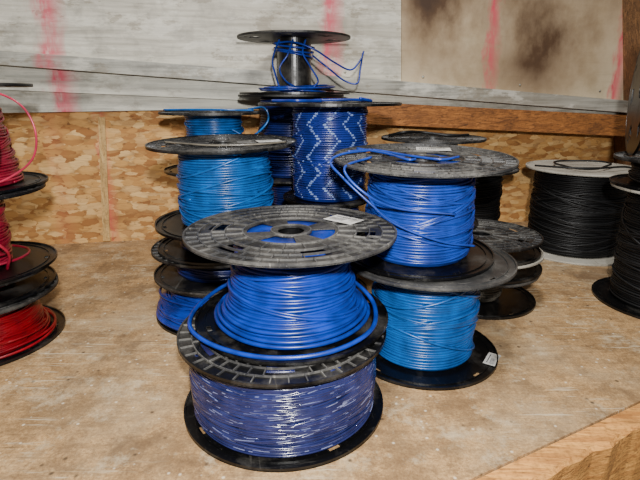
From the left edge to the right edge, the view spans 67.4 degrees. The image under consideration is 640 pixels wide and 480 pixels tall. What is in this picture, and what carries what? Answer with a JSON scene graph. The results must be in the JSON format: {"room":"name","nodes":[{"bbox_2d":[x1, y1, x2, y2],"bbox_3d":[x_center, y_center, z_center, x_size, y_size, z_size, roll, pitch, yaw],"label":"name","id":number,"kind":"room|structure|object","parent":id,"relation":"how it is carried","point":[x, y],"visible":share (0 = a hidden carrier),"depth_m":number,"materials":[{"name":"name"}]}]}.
{"room":"workshop","nodes":[
{"label":"workshop","id":0,"kind":"room"},
{"bbox_2d":[2,108,613,243],"bbox_3d":[0.025,-0.379,0.838,2.050,0.750,0.012,-3,17,-10],"label":"wall","id":1,"kind":"structure","parent":0,"point":[68,209],"depth_m":0.85,"materials":[{"name":"beige wood"}]},
{"bbox_2d":[98,117,109,240],"bbox_3d":[-0.378,-0.103,0.840,0.030,0.218,0.003,-3,17,-10],"label":"trim","id":2,"kind":"structure","parent":1,"relation":"attached to","point":[101,120],"depth_m":0.84,"materials":[{"name":"beige wood"}]},
{"bbox_2d":[0,0,400,80],"bbox_3d":[-0.216,-0.425,0.761,0.731,0.337,0.022,-3,17,-10],"label":"wall panel","id":3,"kind":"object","parent":1,"relation":"attached to","point":[186,32],"depth_m":0.78,"materials":[{"name":"white wood"}]},
{"bbox_2d":[0,65,618,114],"bbox_3d":[0.014,-0.263,0.857,1.246,0.101,0.016,-3,17,-10],"label":"trim","id":4,"kind":"structure","parent":1,"relation":"attached to","point":[33,101],"depth_m":0.80,"materials":[{"name":"grey wood"}]},
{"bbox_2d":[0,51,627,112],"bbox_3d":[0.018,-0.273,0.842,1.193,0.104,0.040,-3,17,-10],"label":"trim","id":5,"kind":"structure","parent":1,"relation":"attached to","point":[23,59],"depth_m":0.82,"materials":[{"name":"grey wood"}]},
{"bbox_2d":[0,221,639,479],"bbox_3d":[-0.002,0.045,0.769,2.400,0.020,0.901,-8,19,-26],"label":"shelf board","id":6,"kind":"object","parent":1,"relation":"attached to","point":[104,399],"visible":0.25,"depth_m":0.43,"materials":[{"name":"beige wood"}]},
{"bbox_2d":[0,273,65,365],"bbox_3d":[-0.374,0.081,0.522,0.166,0.056,0.166,0,17,0],"label":"spool","id":7,"kind":"object","parent":6,"relation":"on","point":[28,325],"visible":0.8,"depth_m":0.51,"materials":[{"name":"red plastic"}]},
{"bbox_2d":[0,256,55,307],"bbox_3d":[-0.376,0.041,0.516,0.160,0.024,0.160,-6,18,-20],"label":"spool","id":8,"kind":"object","parent":7,"relation":"on","point":[12,292],"visible":0.48,"depth_m":0.52,"materials":[{"name":"black plastic"}]},
{"bbox_2d":[0,180,57,284],"bbox_3d":[-0.375,-0.012,0.502,0.166,0.084,0.166,0,17,0],"label":"spool","id":9,"kind":"object","parent":8,"relation":"on","point":[18,259],"visible":0.94,"depth_m":0.51,"materials":[{"name":"black plastic"}]},
{"bbox_2d":[0,83,48,193],"bbox_3d":[-0.376,-0.104,0.483,0.166,0.103,0.184,-9,19,-26],"label":"spool","id":10,"kind":"object","parent":9,"relation":"on","point":[12,178],"visible":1,"depth_m":0.50,"materials":[{"name":"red plastic"}]},
{"bbox_2d":[156,276,212,335],"bbox_3d":[-0.118,0.062,0.595,0.166,0.050,0.166,0,17,0],"label":"spool","id":11,"kind":"object","parent":6,"relation":"on","point":[173,308],"visible":0.16,"depth_m":0.54,"materials":[{"name":"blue plastic"}]},
{"bbox_2d":[151,237,230,295],"bbox_3d":[-0.121,0.021,0.585,0.158,0.034,0.158,0,17,0],"label":"spool","id":12,"kind":"object","parent":11,"relation":"on","point":[179,278],"visible":0.23,"depth_m":0.54,"materials":[{"name":"black plastic"}]},
{"bbox_2d":[155,210,233,265],"bbox_3d":[-0.116,-0.010,0.571,0.150,0.033,0.150,0,17,0],"label":"spool","id":13,"kind":"object","parent":12,"relation":"on","point":[177,252],"visible":0.11,"depth_m":0.53,"materials":[{"name":"black plastic"}]},
{"bbox_2d":[145,134,296,240],"bbox_3d":[-0.105,-0.065,0.536,0.161,0.094,0.163,8,19,23],"label":"spool","id":14,"kind":"object","parent":13,"relation":"on","point":[218,173],"visible":0.85,"depth_m":0.50,"materials":[{"name":"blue plastic"}]},
{"bbox_2d":[176,307,385,472],"bbox_3d":[-0.031,0.106,0.413,0.172,0.072,0.172,-3,17,-11],"label":"spool","id":15,"kind":"object","parent":6,"relation":"on","point":[253,417],"visible":0.61,"depth_m":0.35,"materials":[{"name":"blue plastic"}]},
{"bbox_2d":[182,205,396,365],"bbox_3d":[-0.024,0.028,0.409,0.174,0.079,0.174,0,17,0],"label":"spool","id":16,"kind":"object","parent":15,"relation":"on","point":[292,297],"visible":1,"depth_m":0.37,"materials":[{"name":"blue plastic"}]},
{"bbox_2d":[272,184,292,204],"bbox_3d":[-0.045,-0.044,0.804,0.096,0.130,0.096,0,17,0],"label":"spool","id":17,"kind":"object","parent":6,"relation":"on","point":[279,190],"visible":0.06,"depth_m":0.77,"materials":[{"name":"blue plastic"}]},
{"bbox_2d":[238,94,343,183],"bbox_3d":[-0.045,-0.167,0.767,0.164,0.126,0.164,3,17,9],"label":"spool","id":18,"kind":"object","parent":17,"relation":"on","point":[280,123],"visible":0.44,"depth_m":0.72,"materials":[{"name":"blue plastic"}]},
{"bbox_2d":[237,30,364,93],"bbox_3d":[-0.039,-0.266,0.734,0.170,0.083,0.170,16,23,43],"label":"spool","id":19,"kind":"object","parent":18,"relation":"on","point":[293,47],"visible":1,"depth_m":0.71,"materials":[{"name":"black plastic"}]},
{"bbox_2d":[286,201,366,289],"bbox_3d":[0.010,0.005,0.648,0.110,0.128,0.110,2,17,5],"label":"spool","id":20,"kind":"object","parent":6,"relation":"on","point":[357,279],"visible":0.06,"depth_m":0.64,"materials":[{"name":"black plastic"}]},
{"bbox_2d":[258,97,401,206],"bbox_3d":[0.012,-0.117,0.610,0.176,0.126,0.176,15,23,41],"label":"spool","id":21,"kind":"object","parent":20,"relation":"on","point":[321,127],"visible":0.88,"depth_m":0.57,"materials":[{"name":"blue plastic"}]},
{"bbox_2d":[350,242,517,390],"bbox_3d":[0.107,0.065,0.494,0.168,0.103,0.168,-5,18,-16],"label":"spool","id":22,"kind":"object","parent":6,"relation":"on","point":[433,343],"visible":0.71,"depth_m":0.45,"materials":[{"name":"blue plastic"}]},
{"bbox_2d":[329,143,518,281],"bbox_3d":[0.097,-0.034,0.467,0.170,0.104,0.170,3,17,9],"label":"spool","id":23,"kind":"object","parent":22,"relation":"on","point":[427,191],"visible":0.95,"depth_m":0.43,"materials":[{"name":"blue plastic"}]},
{"bbox_2d":[474,164,518,220],"bbox_3d":[0.248,-0.057,0.830,0.164,0.140,0.164,0,17,0],"label":"spool","id":24,"kind":"object","parent":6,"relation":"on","point":[489,191],"visible":0.16,"depth_m":0.77,"materials":[{"name":"black plastic"}]},
{"bbox_2d":[477,277,538,319],"bbox_3d":[0.209,0.053,0.633,0.144,0.044,0.144,0,17,0],"label":"spool","id":25,"kind":"object","parent":6,"relation":"on","point":[496,303],"visible":0.17,"depth_m":0.61,"materials":[{"name":"black plastic"}]},
{"bbox_2d":[490,249,544,284],"bbox_3d":[0.211,0.020,0.627,0.148,0.022,0.148,-12,21,-34],"label":"spool","id":26,"kind":"object","parent":25,"relation":"on","point":[530,272],"visible":0.09,"depth_m":0.58,"materials":[{"name":"black plastic"}]},
{"bbox_2d":[473,218,543,265],"bbox_3d":[0.207,0.000,0.619,0.146,0.021,0.146,3,17,9],"label":"spool","id":27,"kind":"object","parent":26,"relation":"on","point":[523,245],"visible":0.48,"depth_m":0.60,"materials":[{"name":"black plastic"}]},
{"bbox_2d":[381,130,486,228],"bbox_3d":[0.150,-0.087,0.653,0.136,0.125,0.136,2,17,5],"label":"spool","id":28,"kind":"object","parent":27,"relation":"on","point":[408,136],"visible":0.27,"depth_m":0.62,"materials":[{"name":"black plastic"}]},
{"bbox_2d":[476,403,639,479],"bbox_3d":[0.207,0.214,0.391,2.400,0.118,0.022,-8,19,-26],"label":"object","id":29,"kind":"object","parent":6,"relation":"attached to","point":[608,449],"depth_m":0.37,"materials":[{"name":"beige wood"}]},
{"bbox_2d":[525,160,631,265],"bbox_3d":[0.438,-0.059,0.820,0.196,0.148,0.196,15,23,41],"label":"spool","id":30,"kind":"object","parent":6,"relation":"on","point":[574,205],"visible":0.91,"depth_m":0.77,"materials":[{"name":"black plastic"}]},
{"bbox_2d":[591,183,639,318],"bbox_3d":[0.446,0.008,0.601,0.166,0.150,0.166,0,17,0],"label":"spool","id":31,"kind":"object","parent":6,"relation":"on","point":[620,292],"visible":0.97,"depth_m":0.60,"materials":[{"name":"black plastic"}]},
{"bbox_2d":[609,150,639,190],"bbox_3d":[0.444,-0.081,0.576,0.164,0.034,0.164,0,17,0],"label":"spool","id":32,"kind":"object","parent":31,"relation":"on","point":[631,180],"visible":0.91,"depth_m":0.59,"materials":[{"name":"black plastic"}]},
{"bbox_2d":[625,50,639,155],"bbox_3d":[0.414,-0.175,0.554,0.075,0.156,0.156,7,19,23],"label":"spool","id":33,"kind":"object","parent":32,"relation":"on","point":[632,143],"visible":1,"depth_m":0.60,"materials":[{"name":"black plastic"}]},
{"bbox_3d":[-0.152,0.004,0.741,0.132,0.075,0.132,0,17,0],"label":"spool","id":34,"kind":"object","parent":6,"relation":"on","visible":0},
{"bbox_3d":[-0.152,-0.068,0.719,0.132,0.075,0.132,0,17,0],"label":"spool","id":35,"kind":"object","parent":34,"relation":"on","visible":0},
{"bbox_2d":[158,106,269,175],"bbox_3d":[-0.148,-0.146,0.695,0.157,0.089,0.150,0,17,0],"label":"spool","id":36,"kind":"object","parent":35,"relation":"on","point":[197,121],"visible":0.52,"depth_m":0.66,"materials":[{"name":"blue plastic"}]},
{"bbox_2d":[366,104,631,136],"bbox_3d":[0.345,-0.227,0.905,0.552,0.067,0.060,-3,17,-10],"label":"trim","id":37,"kind":"structure","parent":1,"relation":"attached to","point":[405,114],"depth_m":0.87,"materials":[{"name":"brown wood"}]},
{"bbox_2d":[401,0,622,99],"bbox_3d":[0.370,-0.448,0.860,0.494,0.403,0.026,-3,17,-10],"label":"wall panel","id":38,"kind":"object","parent":1,"relation":"attached to","point":[559,47],"depth_m":0.87,"materials":[{"name":"beige wood"}]},
{"bbox_2d":[614,0,639,165],"bbox_3d":[0.638,-0.342,0.919,0.254,0.620,0.070,-3,17,-10],"label":"trim","id":39,"kind":"structure","parent":1,"relation":"attached to","point":[630,9],"depth_m":0.89,"materials":[{"name":"brown wood"}]}
]}

